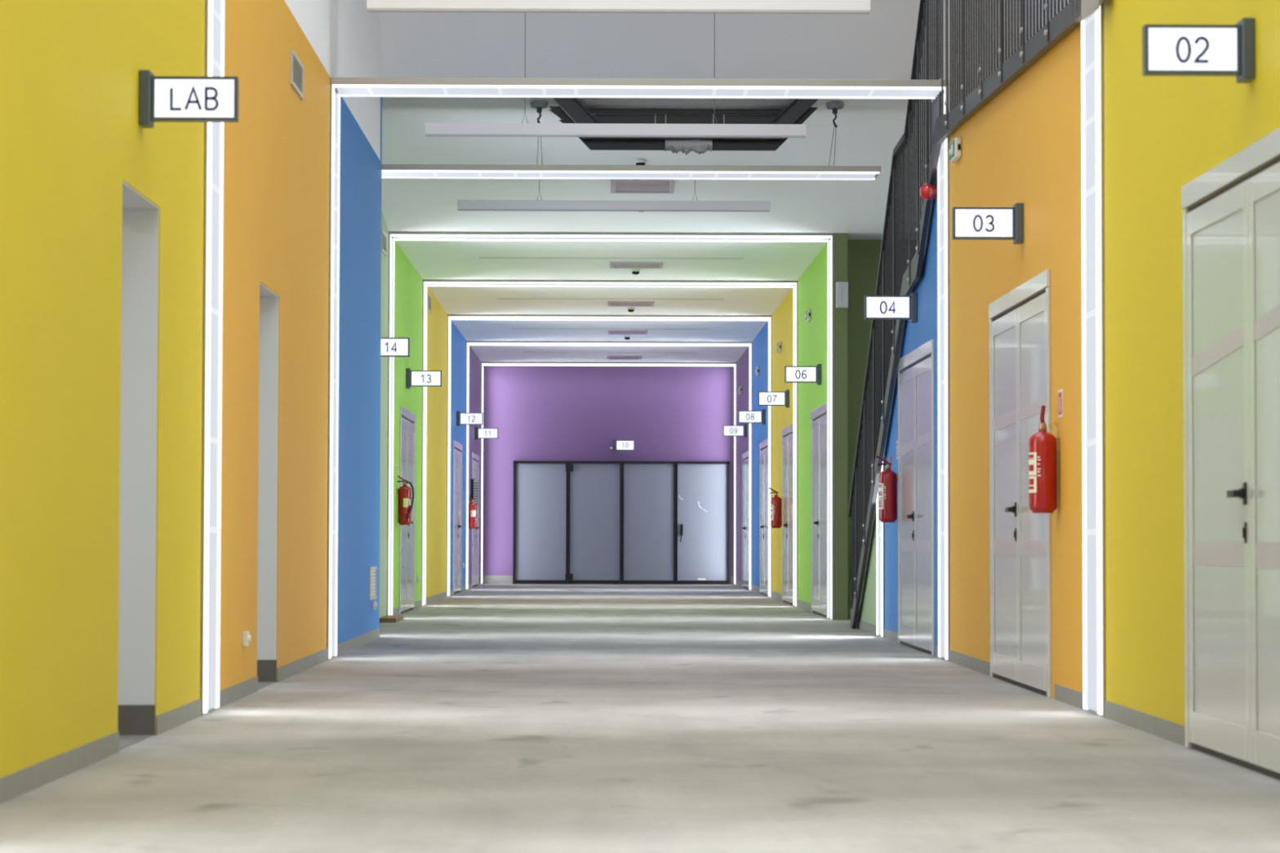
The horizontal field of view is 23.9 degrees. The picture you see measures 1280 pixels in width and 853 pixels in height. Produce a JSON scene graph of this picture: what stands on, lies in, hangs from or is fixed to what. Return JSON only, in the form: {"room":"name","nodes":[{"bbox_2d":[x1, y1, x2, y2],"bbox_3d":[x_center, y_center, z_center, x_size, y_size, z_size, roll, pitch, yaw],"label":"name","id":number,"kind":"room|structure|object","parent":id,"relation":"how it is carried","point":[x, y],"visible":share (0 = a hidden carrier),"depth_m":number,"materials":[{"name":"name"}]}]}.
{"room":"school corridor","nodes":[
{"label":"school corridor","id":0,"kind":"room"},
{"bbox_2d":[0,0,382,777],"bbox_3d":[-2.284,-2.343,10.418,0.360,7.200,32.700,0,-2,-1],"label":"wall","id":1,"kind":"structure","parent":0,"point":[71,133],"depth_m":13.94,"materials":[{"name":"yellow paint"}]},
{"bbox_2d":[0,731,119,804],"bbox_3d":[-2.028,0.950,3.154,0.006,0.085,18.420,0,-2,-1],"label":"baseboard","id":2,"kind":"structure","parent":1,"relation":"attached to","point":[15,784],"depth_m":10.94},
{"bbox_2d":[117,180,159,750],"bbox_3d":[-2.321,0.176,12.922,0.357,2.350,1.050,0,-2,-1],"label":"doorway","id":3,"kind":"object","parent":1,"relation":"in","point":[140,216],"depth_m":13.43,"materials":[{"name":"grey"}]},
{"bbox_2d":[155,698,201,735],"bbox_3d":[-2.153,1.354,14.136,0.006,0.085,1.460,0,-2,-1],"label":"baseboard","id":4,"kind":"structure","parent":1,"relation":"attached to","point":[166,721],"depth_m":14.07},
{"bbox_2d":[138,70,239,128],"bbox_3d":[-1.927,-1.399,12.929,0.415,0.234,0.130,0,-2,-1],"label":"number sign","id":5,"kind":"object","parent":1,"relation":"attached to","point":[162,99],"visible":1,"depth_m":12.90,"materials":[{"name":"grey plastic"}]},
{"bbox_2d":[217,675,257,708],"bbox_3d":[-2.178,1.436,16.360,0.006,0.085,1.870,0,-2,-1],"label":"baseboard","id":6,"kind":"structure","parent":1,"relation":"attached to","point":[229,695],"depth_m":16.35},
{"bbox_2d":[257,281,279,689],"bbox_3d":[-2.377,0.357,17.863,0.357,2.350,1.060,0,-2,-1],"label":"doorway","id":7,"kind":"object","parent":1,"relation":"in","point":[268,300],"depth_m":18.38,"materials":[{"name":"grey"}]},
{"bbox_2d":[289,48,303,100],"bbox_3d":[-2.198,-2.253,19.377,0.014,0.220,0.710,0,-2,-1],"label":"air vent","id":8,"kind":"object","parent":1,"relation":"in","point":[296,81],"visible":1,"depth_m":19.36,"materials":[{"name":"grey"}]},
{"bbox_2d":[276,648,327,682],"bbox_3d":[-2.219,1.569,19.982,0.006,0.085,3.260,0,-2,-1],"label":"baseboard","id":9,"kind":"structure","parent":1,"relation":"attached to","point":[290,669],"depth_m":19.72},
{"bbox_2d":[336,627,379,656],"bbox_3d":[-2.269,1.732,24.399,0.006,0.085,4.460,0,-2,-1],"label":"baseboard","id":10,"kind":"structure","parent":1,"relation":"attached to","point":[344,646],"depth_m":24.19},
{"bbox_2d":[368,566,377,599],"bbox_3d":[-2.280,1.335,25.784,0.014,0.280,0.720,0,-2,-1],"label":"air vent","id":11,"kind":"object","parent":1,"relation":"in","point":[372,570],"visible":1,"depth_m":25.82,"materials":[{"name":"grey"}]},
{"bbox_2d":[379,209,480,617],"bbox_3d":[-2.926,-0.078,42.061,0.200,5.000,30.720,0,-2,-1],"label":"wall","id":12,"kind":"structure","parent":0,"point":[408,283],"depth_m":39.94,"materials":[{"name":"green paint"}]},
{"bbox_2d":[380,337,409,356],"bbox_3d":[-2.478,-0.780,29.773,0.415,0.234,0.130,0,-2,-1],"label":"number sign","id":13,"kind":"object","parent":12,"relation":"attached to","point":[389,347],"visible":0.56,"depth_m":29.75,"materials":[{"name":"grey"}]},
{"bbox_2d":[396,475,413,524],"bbox_3d":[-2.635,0.825,34.076,0.209,0.568,0.154,-1,-2,29],"label":"fire extinguisher","id":14,"kind":"object","parent":12,"relation":"attached to","point":[404,492],"visible":1,"depth_m":34.02,"materials":[{"name":"red metal"}]},
{"bbox_2d":[399,405,415,614],"bbox_3d":[-2.725,1.000,35.739,0.066,2.380,2.560,0,-2,-1],"label":"door","id":15,"kind":"structure","parent":12,"relation":"in","point":[407,428],"depth_m":35.67,"materials":[{"name":"grey paint"}]},
{"bbox_2d":[405,368,441,388],"bbox_3d":[-2.545,-0.565,35.608,0.415,0.234,0.130,0,-2,-1],"label":"number sign","id":16,"kind":"object","parent":12,"relation":"attached to","point":[413,378],"visible":1,"depth_m":35.58,"materials":[{"name":"grey"}]},
{"bbox_2d":[425,591,446,604],"bbox_3d":[-2.828,2.375,41.882,0.006,0.085,5.500,0,-2,-1],"label":"baseboard","id":17,"kind":"structure","parent":12,"relation":"attached to","point":[440,596],"depth_m":41.73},
{"bbox_2d":[452,440,462,595],"bbox_3d":[-2.861,1.444,47.785,0.066,2.380,2.630,0,-2,-1],"label":"door","id":18,"kind":"structure","parent":12,"relation":"in","point":[457,454],"depth_m":47.70,"materials":[{"name":"grey paint"}]},
{"bbox_2d":[456,411,483,426],"bbox_3d":[-2.681,-0.123,47.609,0.415,0.234,0.130,0,-2,-1],"label":"number sign","id":19,"kind":"object","parent":12,"relation":"attached to","point":[462,418],"visible":1,"depth_m":47.59,"materials":[{"name":"grey"}]},
{"bbox_2d":[468,496,476,528],"bbox_3d":[-2.850,1.452,51.374,0.164,0.568,0.154,-1,-2,29],"label":"fire extinguisher","id":20,"kind":"object","parent":12,"relation":"attached to","point":[472,506],"visible":1,"depth_m":51.30,"materials":[{"name":"red metal"}]},
{"bbox_2d":[471,452,479,587],"bbox_3d":[-2.936,1.685,54.345,0.066,2.380,2.700,0,-2,-1],"label":"door","id":21,"kind":"structure","parent":12,"relation":"in","point":[475,463],"depth_m":54.30,"materials":[{"name":"grey paint"}]},
{"bbox_2d":[471,479,479,506],"bbox_3d":[-2.876,1.154,52.684,0.145,0.480,0.120,0,-2,-1],"label":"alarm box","id":22,"kind":"object","parent":12,"relation":"attached to","point":[474,483],"visible":0.89,"depth_m":52.63,"materials":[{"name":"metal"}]},
{"bbox_2d":[475,426,497,439],"bbox_3d":[-2.757,0.123,54.304,0.415,0.234,0.130,0,-2,-1],"label":"number sign","id":23,"kind":"object","parent":12,"relation":"attached to","point":[480,433],"visible":1,"depth_m":54.28,"materials":[{"name":"grey"}]},
{"bbox_2d":[482,365,733,584],"bbox_3d":[-0.599,0.747,57.528,5.300,4.500,0.200,0,-2,-1],"label":"wall","id":24,"kind":"structure","parent":0,"point":[540,413],"depth_m":57.45,"materials":[{"name":"purple paint"}]},
{"bbox_2d":[482,575,734,584],"bbox_3d":[-0.603,2.912,57.344,4.800,0.160,0.010,0,-2,-1],"label":"baseboard","id":25,"kind":"structure","parent":24,"relation":"attached to","point":[486,579],"depth_m":57.31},
{"bbox_2d":[512,461,729,584],"bbox_3d":[-0.350,1.824,57.336,4.110,2.335,0.112,0,-2,-1],"label":"door","id":26,"kind":"structure","parent":24,"relation":"in","point":[573,509],"depth_m":57.36,"materials":[{"name":"black glass"}]},
{"bbox_2d":[609,439,634,451],"bbox_3d":[-0.339,0.358,57.396,0.465,0.240,0.180,0,-2,-1],"label":"number sign","id":27,"kind":"object","parent":24,"relation":"attached to","point":[621,445],"visible":1,"depth_m":57.33,"materials":[{"name":"grey"}]},
{"bbox_2d":[0,583,1279,852],"bbox_3d":[-1.145,1.929,25.795,10.100,0.200,63.720,0,-2,-1],"label":"floor","id":28,"kind":"structure","parent":0,"point":[486,717],"depth_m":12.22,"materials":[{"name":"grey concrete"}]},
{"bbox_2d":[379,615,403,622],"bbox_3d":[-2.619,2.025,31.819,0.180,0.045,1.200,0,-2,-1],"label":"plank","id":29,"kind":"object","parent":28,"relation":"on","point":[387,619],"visible":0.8,"depth_m":31.22,"materials":[{"name":"wood"}]},
{"bbox_2d":[480,361,736,585],"bbox_3d":[-0.592,0.891,57.063,4.807,4.179,0.560,0,-2,-1],"label":"portal","id":30,"kind":"object","parent":28,"relation":"on","point":[482,363],"visible":0.98,"depth_m":56.88,"materials":[{"name":"silver metal"}]},
{"bbox_2d":[481,365,483,582],"bbox_3d":[-2.981,0.899,57.035,0.006,4.110,0.370,0,-2,-1],"label":"diffuser","id":31,"kind":"object","parent":30,"relation":"attached to","point":[482,366],"depth_m":57.06,"materials":[{"name":"grey"}]},
{"bbox_2d":[483,364,734,365],"bbox_3d":[-0.588,-1.170,57.139,4.747,0.008,0.390,0,-2,-1],"label":"diffuser","id":32,"kind":"object","parent":30,"relation":"attached to","point":[483,364],"depth_m":57.15,"materials":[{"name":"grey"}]},
{"bbox_2d":[465,341,751,591],"bbox_3d":[-0.524,0.668,51.027,4.807,4.179,0.560,0,-2,-1],"label":"portal","id":33,"kind":"object","parent":28,"relation":"on","point":[468,343],"visible":0.97,"depth_m":50.84,"materials":[{"name":"silver metal"}]},
{"bbox_2d":[466,345,468,588],"bbox_3d":[-2.912,0.677,51.000,0.006,4.110,0.370,0,-2,-1],"label":"diffuser","id":34,"kind":"object","parent":33,"relation":"attached to","point":[467,345],"depth_m":51.03,"materials":[{"name":"grey"}]},
{"bbox_2d":[468,343,749,345],"bbox_3d":[-0.519,-1.393,51.103,4.747,0.008,0.390,0,-2,-1],"label":"diffuser","id":35,"kind":"object","parent":33,"relation":"attached to","point":[468,344],"depth_m":51.12,"materials":[{"name":"grey"}]},
{"bbox_2d":[749,346,750,589],"bbox_3d":[1.865,0.690,51.054,0.006,4.110,0.370,0,-2,-1],"label":"diffuser","id":36,"kind":"object","parent":33,"relation":"attached to","point":[749,347],"depth_m":51.19,"materials":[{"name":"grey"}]},
{"bbox_2d":[446,314,771,597],"bbox_3d":[-0.456,0.447,45.012,4.807,4.179,0.560,0,-2,-1],"label":"portal","id":37,"kind":"object","parent":28,"relation":"on","point":[450,317],"visible":0.95,"depth_m":44.83,"materials":[{"name":"white paint"}]},
{"bbox_2d":[448,320,450,595],"bbox_3d":[-2.844,0.455,44.984,0.006,4.110,0.370,0,-2,-1],"label":"diffuser","id":38,"kind":"object","parent":37,"relation":"attached to","point":[449,321],"depth_m":45.03,"materials":[{"name":"grey"}]},
{"bbox_2d":[450,317,768,319],"bbox_3d":[-0.451,-1.614,45.088,4.747,0.008,0.390,0,-2,-1],"label":"diffuser","id":39,"kind":"object","parent":37,"relation":"attached to","point":[451,318],"depth_m":45.12,"materials":[{"name":"grey"}]},
{"bbox_2d":[768,320,769,595],"bbox_3d":[1.933,0.468,45.038,0.006,4.110,0.370,0,-2,-1],"label":"diffuser","id":40,"kind":"object","parent":37,"relation":"attached to","point":[769,321],"depth_m":45.06,"materials":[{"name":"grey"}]},
{"bbox_2d":[421,280,797,607],"bbox_3d":[-0.387,0.224,38.956,4.807,4.179,0.560,0,-2,-1],"label":"portal","id":41,"kind":"object","parent":28,"relation":"on","point":[541,283],"visible":0.96,"depth_m":38.78,"materials":[{"name":"silver metal"}]},
{"bbox_2d":[423,285,426,604],"bbox_3d":[-2.775,0.232,38.929,0.006,4.110,0.370,0,-2,-1],"label":"diffuser","id":42,"kind":"object","parent":41,"relation":"attached to","point":[424,286],"depth_m":38.96,"materials":[{"name":"grey"}]},
{"bbox_2d":[426,283,794,286],"bbox_3d":[-0.382,-1.837,39.032,4.747,0.008,0.390,0,-2,-1],"label":"diffuser","id":43,"kind":"object","parent":41,"relation":"attached to","point":[427,284],"depth_m":39.08,"materials":[{"name":"grey"}]},
{"bbox_2d":[794,287,795,604],"bbox_3d":[2.002,0.245,38.983,0.006,4.110,0.370,0,-2,-1],"label":"diffuser","id":44,"kind":"object","parent":41,"relation":"attached to","point":[794,287],"depth_m":39.03,"materials":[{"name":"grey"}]},
{"bbox_2d":[386,231,833,620],"bbox_3d":[-0.318,0.001,32.901,4.807,4.179,0.560,0,-2,-1],"label":"portal","id":45,"kind":"object","parent":28,"relation":"on","point":[393,236],"visible":0.95,"depth_m":32.76,"materials":[{"name":"silver metal"}]},
{"bbox_2d":[389,238,393,615],"bbox_3d":[-2.706,0.009,32.873,0.006,4.110,0.370,0,-2,-1],"label":"diffuser","id":46,"kind":"object","parent":45,"relation":"attached to","point":[391,298],"depth_m":32.91,"materials":[{"name":"grey"}]},
{"bbox_2d":[393,236,828,240],"bbox_3d":[-0.313,-2.060,32.977,4.747,0.008,0.390,0,-2,-1],"label":"diffuser","id":47,"kind":"object","parent":45,"relation":"attached to","point":[395,238],"depth_m":33.05,"materials":[{"name":"grey"}]},
{"bbox_2d":[828,240,830,617],"bbox_3d":[2.070,0.022,32.927,0.006,4.110,0.370,0,-2,-1],"label":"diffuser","id":48,"kind":"object","parent":45,"relation":"attached to","point":[828,241],"depth_m":32.98,"materials":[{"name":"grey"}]},
{"bbox_2d":[382,164,884,638],"bbox_3d":[-0.246,-0.219,27.055,4.819,4.189,0.560,0,-2,-1],"label":"portal","id":49,"kind":"object","parent":28,"relation":"on","point":[388,171],"visible":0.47,"depth_m":26.89,"materials":[{"name":"silver metal"}]},
{"bbox_2d":[382,172,875,178],"bbox_3d":[-0.255,-2.260,27.130,4.732,0.008,0.390,0,-2,-1],"label":"diffuser","id":50,"kind":"object","parent":49,"relation":"attached to","point":[384,175],"depth_m":27.15,"materials":[{"name":"grey plastic"}]},
{"bbox_2d":[877,485,880,635],"bbox_3d":[2.147,1.081,27.035,0.006,1.560,0.370,0,-2,-1],"label":"diffuser","id":51,"kind":"object","parent":49,"relation":"attached to","point":[878,521],"depth_m":27.11,"materials":[{"name":"grey"}]},
{"bbox_2d":[327,77,949,661],"bbox_3d":[-0.008,-0.405,21.991,4.460,4.189,0.560,0,-2,-1],"label":"portal","id":52,"kind":"object","parent":28,"relation":"on","point":[340,86],"visible":0.93,"depth_m":21.85,"materials":[{"name":"silver metal"}]},
{"bbox_2d":[331,91,338,656],"bbox_3d":[-2.223,-0.384,21.965,0.006,4.095,0.370,0,-2,-1],"label":"diffuser","id":53,"kind":"object","parent":52,"relation":"attached to","point":[335,190],"depth_m":22.02,"materials":[{"name":"grey"}]},
{"bbox_2d":[336,87,941,97],"bbox_3d":[-0.003,-2.446,22.066,4.400,0.008,0.390,0,-2,-1],"label":"diffuser","id":54,"kind":"object","parent":52,"relation":"attached to","point":[340,91],"depth_m":22.08,"materials":[{"name":"grey plastic"}]},
{"bbox_2d":[939,93,945,657],"bbox_3d":[2.207,-0.372,22.015,0.006,4.095,0.370,0,-2,-1],"label":"diffuser","id":55,"kind":"object","parent":52,"relation":"attached to","point":[942,153],"depth_m":22.02,"materials":[{"name":"grey"}]},
{"bbox_2d":[200,0,1105,717],"bbox_3d":[0.069,-0.653,15.246,4.460,4.189,0.560,0,-2,-1],"label":"portal","id":56,"kind":"object","parent":28,"relation":"on","point":[1091,28],"visible":0.96,"depth_m":15.21,"materials":[{"name":"silver metal"}]},
{"bbox_2d":[207,0,221,710],"bbox_3d":[-2.146,-0.632,15.220,0.006,4.095,0.370,0,-2,-1],"label":"diffuser","id":57,"kind":"object","parent":56,"relation":"attached to","point":[215,339],"depth_m":15.24,"materials":[{"name":"grey plastic"}]},
{"bbox_2d":[1084,17,1097,711],"bbox_3d":[2.284,-0.621,15.270,0.006,4.095,0.370,0,-2,-1],"label":"diffuser","id":58,"kind":"object","parent":56,"relation":"attached to","point":[1091,32],"depth_m":15.28,"materials":[{"name":"grey plastic"}]},
{"bbox_2d":[848,139,904,628],"bbox_3d":[2.104,-0.178,27.081,0.060,4.119,5.260,0,-2,-1],"label":"stringer","id":59,"kind":"object","parent":28,"relation":"on","point":[885,340],"visible":0.97,"depth_m":26.82,"materials":[{"name":"grey metal"}]},
{"bbox_2d":[380,0,1043,362],"bbox_3d":[0.239,-3.275,41.774,6.600,3.018,32.000,0,-2,-1],"label":"ceiling","id":60,"kind":"structure","parent":0,"point":[880,43],"depth_m":29.52,"materials":[{"name":"white paint"}]},
{"bbox_2d":[529,101,548,161],"bbox_3d":[-0.910,-2.616,27.266,0.164,0.613,0.164,0,-2,-1],"label":"hanger","id":61,"kind":"object","parent":60,"relation":"hanging from","point":[539,105],"visible":0.92,"depth_m":27.25,"materials":[{"name":"grey"}]},
{"bbox_2d":[529,101,548,108],"bbox_3d":[-0.909,-2.900,27.277,0.164,0.045,0.164,0,-2,-1],"label":"cup","id":62,"kind":"object","parent":61,"relation":"on","point":[535,104],"depth_m":27.21,"materials":[{"name":"grey"}]},
{"bbox_2d":[497,297,723,299],"bbox_3d":[-0.405,-1.762,41.791,3.120,0.006,0.070,0,-2,-1],"label":"recessed light","id":63,"kind":"object","parent":60,"relation":"in","point":[498,298],"visible":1,"depth_m":41.80,"materials":[{"name":"grey"}]},
{"bbox_2d":[479,257,743,259],"bbox_3d":[-0.336,-1.987,35.696,3.120,0.006,0.070,0,-2,-1],"label":"recessed light","id":64,"kind":"object","parent":60,"relation":"in","point":[479,257],"visible":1,"depth_m":35.67,"materials":[{"name":"grey"}]},
{"bbox_2d":[457,178,770,212],"bbox_3d":[-0.260,-2.316,30.105,3.115,0.345,0.078,0,-2,-1],"label":"pendant light","id":65,"kind":"object","parent":60,"relation":"hanging from","point":[541,205],"visible":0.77,"depth_m":30.07,"materials":[{"name":"white metal"}]},
{"bbox_2d":[608,329,647,334],"bbox_3d":[-0.196,-1.510,48.439,0.630,0.020,0.700,0,-2,-1],"label":"air vent","id":66,"kind":"object","parent":60,"relation":"attached to","point":[610,331],"depth_m":48.43,"materials":[{"name":"grey"}]},
{"bbox_2d":[607,301,654,306],"bbox_3d":[-0.129,-1.727,42.544,0.650,0.020,0.700,0,-2,-1],"label":"air vent","id":67,"kind":"object","parent":60,"relation":"attached to","point":[610,303],"depth_m":42.45,"materials":[{"name":"grey"}]},
{"bbox_2d":[609,262,662,268],"bbox_3d":[-0.046,-1.949,36.523,0.640,0.020,0.650,0,-2,-1],"label":"air vent","id":68,"kind":"object","parent":60,"relation":"attached to","point":[612,264],"depth_m":36.47,"materials":[{"name":"grey"}]},
{"bbox_2d":[610,178,675,193],"bbox_3d":[0.024,-2.425,30.461,0.640,0.087,0.598,0,-2,-1],"label":"vent","id":69,"kind":"object","parent":60,"relation":"attached to","point":[617,186],"depth_m":30.46,"materials":[{"name":"grey"}]},
{"bbox_2d":[548,97,818,151],"bbox_3d":[0.423,-2.877,27.371,3.022,0.773,0.440,0,-2,-1],"label":"frame","id":70,"kind":"object","parent":60,"relation":"attached to","point":[798,111],"visible":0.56,"depth_m":27.29,"materials":[{"name":"black metal"}]},
{"bbox_2d":[665,139,712,155],"bbox_3d":[0.440,-2.516,27.220,0.424,0.135,0.086,0,-2,-1],"label":"lump","id":71,"kind":"object","parent":70,"relation":"attached to","point":[698,146],"visible":1,"depth_m":27.20,"materials":[{"name":"grey"}]},
{"bbox_2d":[826,102,844,165],"bbox_3d":[1.760,-2.609,27.296,0.164,0.613,0.164,0,-2,-1],"label":"hanger","id":72,"kind":"object","parent":60,"relation":"hanging from","point":[834,107],"visible":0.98,"depth_m":27.29,"materials":[{"name":"grey"}]},
{"bbox_2d":[736,233,847,620],"bbox_3d":[2.049,0.394,45.052,0.200,4.300,24.820,0,-2,-1],"label":"wall","id":73,"kind":"structure","parent":0,"point":[812,285],"depth_m":37.58,"materials":[{"name":"green paint"}]},
{"bbox_2d":[723,423,746,437],"bbox_3d":[1.656,0.075,52.735,0.415,0.234,0.130,0,-2,-1],"label":"number sign","id":74,"kind":"object","parent":73,"relation":"attached to","point":[728,430],"visible":1,"depth_m":52.71,"materials":[{"name":"grey"}]},
{"bbox_2d":[742,449,749,590],"bbox_3d":[1.827,1.637,52.745,0.066,2.380,2.570,0,-2,-1],"label":"door","id":75,"kind":"structure","parent":73,"relation":"in","point":[745,463],"depth_m":52.72,"materials":[{"name":"grey paint"}]},
{"bbox_2d":[737,408,765,424],"bbox_3d":[1.725,-0.148,46.660,0.415,0.234,0.130,0,-2,-1],"label":"number sign","id":76,"kind":"object","parent":73,"relation":"attached to","point":[744,416],"visible":1,"depth_m":46.63,"materials":[{"name":"grey"}]},
{"bbox_2d":[759,438,768,596],"bbox_3d":[1.896,1.413,46.644,0.066,2.380,2.560,0,-2,-1],"label":"door","id":77,"kind":"structure","parent":73,"relation":"in","point":[763,528],"depth_m":46.69,"materials":[{"name":"grey paint"}]},
{"bbox_2d":[758,390,789,407],"bbox_3d":[1.794,-0.373,40.554,0.415,0.234,0.130,0,-2,-1],"label":"number sign","id":78,"kind":"object","parent":73,"relation":"attached to","point":[765,398],"visible":1,"depth_m":40.52,"materials":[{"name":"grey"}]},
{"bbox_2d":[768,487,782,528],"bbox_3d":[1.895,1.129,42.028,0.160,0.568,0.158,-1,-3,35],"label":"fire extinguisher","id":79,"kind":"object","parent":73,"relation":"attached to","point":[775,501],"visible":1,"depth_m":41.96,"materials":[{"name":"red metal"}]},
{"bbox_2d":[781,422,793,605],"bbox_3d":[1.964,1.190,40.589,0.066,2.380,2.560,0,-2,-1],"label":"door","id":80,"kind":"structure","parent":73,"relation":"in","point":[788,440],"depth_m":40.52,"materials":[{"name":"grey paint"}]},
{"bbox_2d":[784,364,821,385],"bbox_3d":[1.863,-0.595,34.529,0.415,0.234,0.130,0,-2,-1],"label":"number sign","id":81,"kind":"object","parent":73,"relation":"attached to","point":[793,374],"visible":1,"depth_m":34.50,"materials":[{"name":"grey"}]},
{"bbox_2d":[810,402,827,617],"bbox_3d":[2.032,0.970,34.623,0.066,2.380,2.540,0,-2,-1],"label":"door","id":82,"kind":"structure","parent":73,"relation":"in","point":[820,424],"depth_m":34.47,"materials":[{"name":"grey paint"}]},
{"bbox_2d":[835,281,848,307],"bbox_3d":[2.184,-1.423,32.675,0.130,0.280,0.052,0,-2,-1],"label":"electrical box","id":83,"kind":"object","parent":73,"relation":"attached to","point":[842,287],"visible":1,"depth_m":32.66,"materials":[{"name":"grey"}]},
{"bbox_2d":[847,240,911,617],"bbox_3d":[2.859,-0.281,33.478,1.230,4.800,0.180,0,-2,-1],"label":"wall","id":84,"kind":"structure","parent":0,"point":[863,255],"depth_m":33.41,"materials":[{"name":"green paint"}]},
{"bbox_2d":[857,0,1279,725],"bbox_3d":[2.415,-2.271,12.095,0.150,7.200,35.950,0,-2,-1],"label":"wall","id":85,"kind":"structure","parent":0,"point":[1162,133],"depth_m":14.85,"materials":[{"name":"yellow paint"}]},
{"bbox_2d":[856,619,877,635],"bbox_3d":[2.142,1.892,28.481,0.006,0.085,2.390,0,-2,-1],"label":"baseboard","id":86,"kind":"structure","parent":85,"relation":"attached to","point":[869,628],"depth_m":28.44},
{"bbox_2d":[875,455,897,522],"bbox_3d":[2.095,0.526,25.520,0.160,0.568,0.158,-1,-3,35],"label":"fire extinguisher","id":87,"kind":"object","parent":85,"relation":"attached to","point":[888,479],"visible":1,"depth_m":25.46,"materials":[{"name":"red metal"}]},
{"bbox_2d":[884,628,897,643],"bbox_3d":[2.169,1.802,26.043,0.006,0.085,1.370,0,-2,-1],"label":"baseboard","id":88,"kind":"structure","parent":85,"relation":"attached to","point":[891,635],"depth_m":26.08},
{"bbox_2d":[864,292,917,323],"bbox_3d":[1.995,-0.946,24.045,0.415,0.234,0.130,0,-2,-1],"label":"number sign","id":89,"kind":"object","parent":85,"relation":"attached to","point":[876,307],"visible":1,"depth_m":24.02,"materials":[{"name":"grey"}]},
{"bbox_2d":[897,339,934,655],"bbox_3d":[2.165,0.581,24.051,0.066,2.380,2.660,0,-2,-1],"label":"door","id":90,"kind":"structure","parent":85,"relation":"in","point":[916,472],"depth_m":23.90,"materials":[{"name":"grey paint"}]},
{"bbox_2d":[900,0,941,295],"bbox_3d":[2.153,-2.468,23.282,0.060,2.787,2.500,0,-2,-1],"label":"balustrade","id":91,"kind":"object","parent":85,"relation":"attached to","point":[927,12],"visible":0.92,"depth_m":23.23,"materials":[{"name":"grey metal"}]},
{"bbox_2d":[920,183,937,200],"bbox_3d":[2.151,-1.740,22.445,0.143,0.122,0.122,0,-2,-1],"label":"fire alarm","id":92,"kind":"object","parent":85,"relation":"attached to","point":[927,192],"visible":1,"depth_m":22.40,"materials":[{"name":"red plastic"}]},
{"bbox_2d":[948,137,961,163],"bbox_3d":[2.209,-1.937,21.179,0.057,0.140,0.346,0,-2,-1],"label":"light","id":93,"kind":"object","parent":85,"relation":"attached to","point":[955,146],"visible":1,"depth_m":21.02,"materials":[{"name":"white plastic"}]},
{"bbox_2d":[949,649,990,675],"bbox_3d":[2.232,1.598,20.482,0.006,0.085,2.360,0,-2,-1],"label":"baseboard","id":94,"kind":"structure","parent":85,"relation":"attached to","point":[981,666],"depth_m":20.41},
{"bbox_2d":[951,203,1023,244],"bbox_3d":[2.064,-1.205,17.951,0.415,0.234,0.130,0,-2,-1],"label":"number sign","id":95,"kind":"object","parent":85,"relation":"attached to","point":[967,223],"visible":1,"depth_m":17.92,"materials":[{"name":"grey plastic"}]},
{"bbox_2d":[988,269,1051,697],"bbox_3d":[2.233,0.359,18.035,0.066,2.380,2.540,0,-2,-1],"label":"door","id":96,"kind":"structure","parent":85,"relation":"in","point":[1020,539],"depth_m":17.96,"materials":[{"name":"grey paint"}]},
{"bbox_2d":[936,0,1106,143],"bbox_3d":[2.209,-2.973,18.398,0.060,2.136,7.300,0,-2,-1],"label":"balustrade","id":97,"kind":"object","parent":85,"relation":"attached to","point":[1076,11],"visible":1,"depth_m":18.92,"materials":[{"name":"grey metal"}]},
{"bbox_2d":[1028,405,1059,513],"bbox_3d":[2.196,0.178,16.480,0.155,0.587,0.154,2,-3,-45],"label":"fire extinguisher","id":98,"kind":"object","parent":85,"relation":"attached to","point":[1043,446],"visible":1,"depth_m":16.42,"materials":[{"name":"red metal"}]},
{"bbox_2d":[1057,389,1062,417],"bbox_3d":[2.283,-0.125,16.423,0.005,0.150,0.150,0,-2,-1],"label":"notice","id":99,"kind":"object","parent":85,"relation":"attached to","point":[1060,391],"visible":1,"depth_m":16.41,"materials":[{"name":"white"}]},
{"bbox_2d":[1054,684,1084,710],"bbox_3d":[2.283,1.434,16.030,0.006,0.085,1.110,0,-2,-1],"label":"baseboard","id":100,"kind":"structure","parent":85,"relation":"attached to","point":[1074,698],"depth_m":16.06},
{"bbox_2d":[1104,700,1185,746],"bbox_3d":[2.308,1.354,13.862,0.006,0.085,2.110,0,-2,-1],"label":"baseboard","id":101,"kind":"structure","parent":85,"relation":"attached to","point":[1165,729],"depth_m":13.76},
{"bbox_2d":[1142,17,1255,83],"bbox_3d":[2.136,-1.440,11.576,0.415,0.234,0.130,0,-2,-1],"label":"number sign","id":102,"kind":"object","parent":85,"relation":"attached to","point":[1167,50],"visible":1,"depth_m":11.55,"materials":[{"name":"grey plastic"}]},
{"bbox_2d":[1181,127,1279,780],"bbox_3d":[2.307,0.120,11.540,0.066,2.380,2.580,0,-2,-1],"label":"door","id":103,"kind":"structure","parent":85,"relation":"in","point":[1231,237],"depth_m":11.84,"materials":[{"name":"grey paint"}]},
{"bbox_3d":[0.777,-5.874,10.132,6.350,0.150,31.800,0,-2,-1],"label":"ceiling","id":104,"kind":"structure","parent":0,"visible":0},
{"bbox_2d":[424,13,806,137],"bbox_3d":[-0.196,-3.814,24.756,3.115,2.895,0.078,0,-2,-1],"label":"pendant light","id":105,"kind":"object","parent":104,"relation":"hanging from","point":[465,130],"visible":1,"depth_m":24.67,"materials":[{"name":"white plastic"}]},
{"bbox_2d":[366,0,871,13],"bbox_3d":[-0.128,-4.022,18.761,3.115,2.920,0.078,0,-2,-1],"label":"pendant light","id":106,"kind":"object","parent":104,"relation":"hanging from","point":[697,6],"visible":1,"depth_m":18.68,"materials":[{"name":"white plastic"}]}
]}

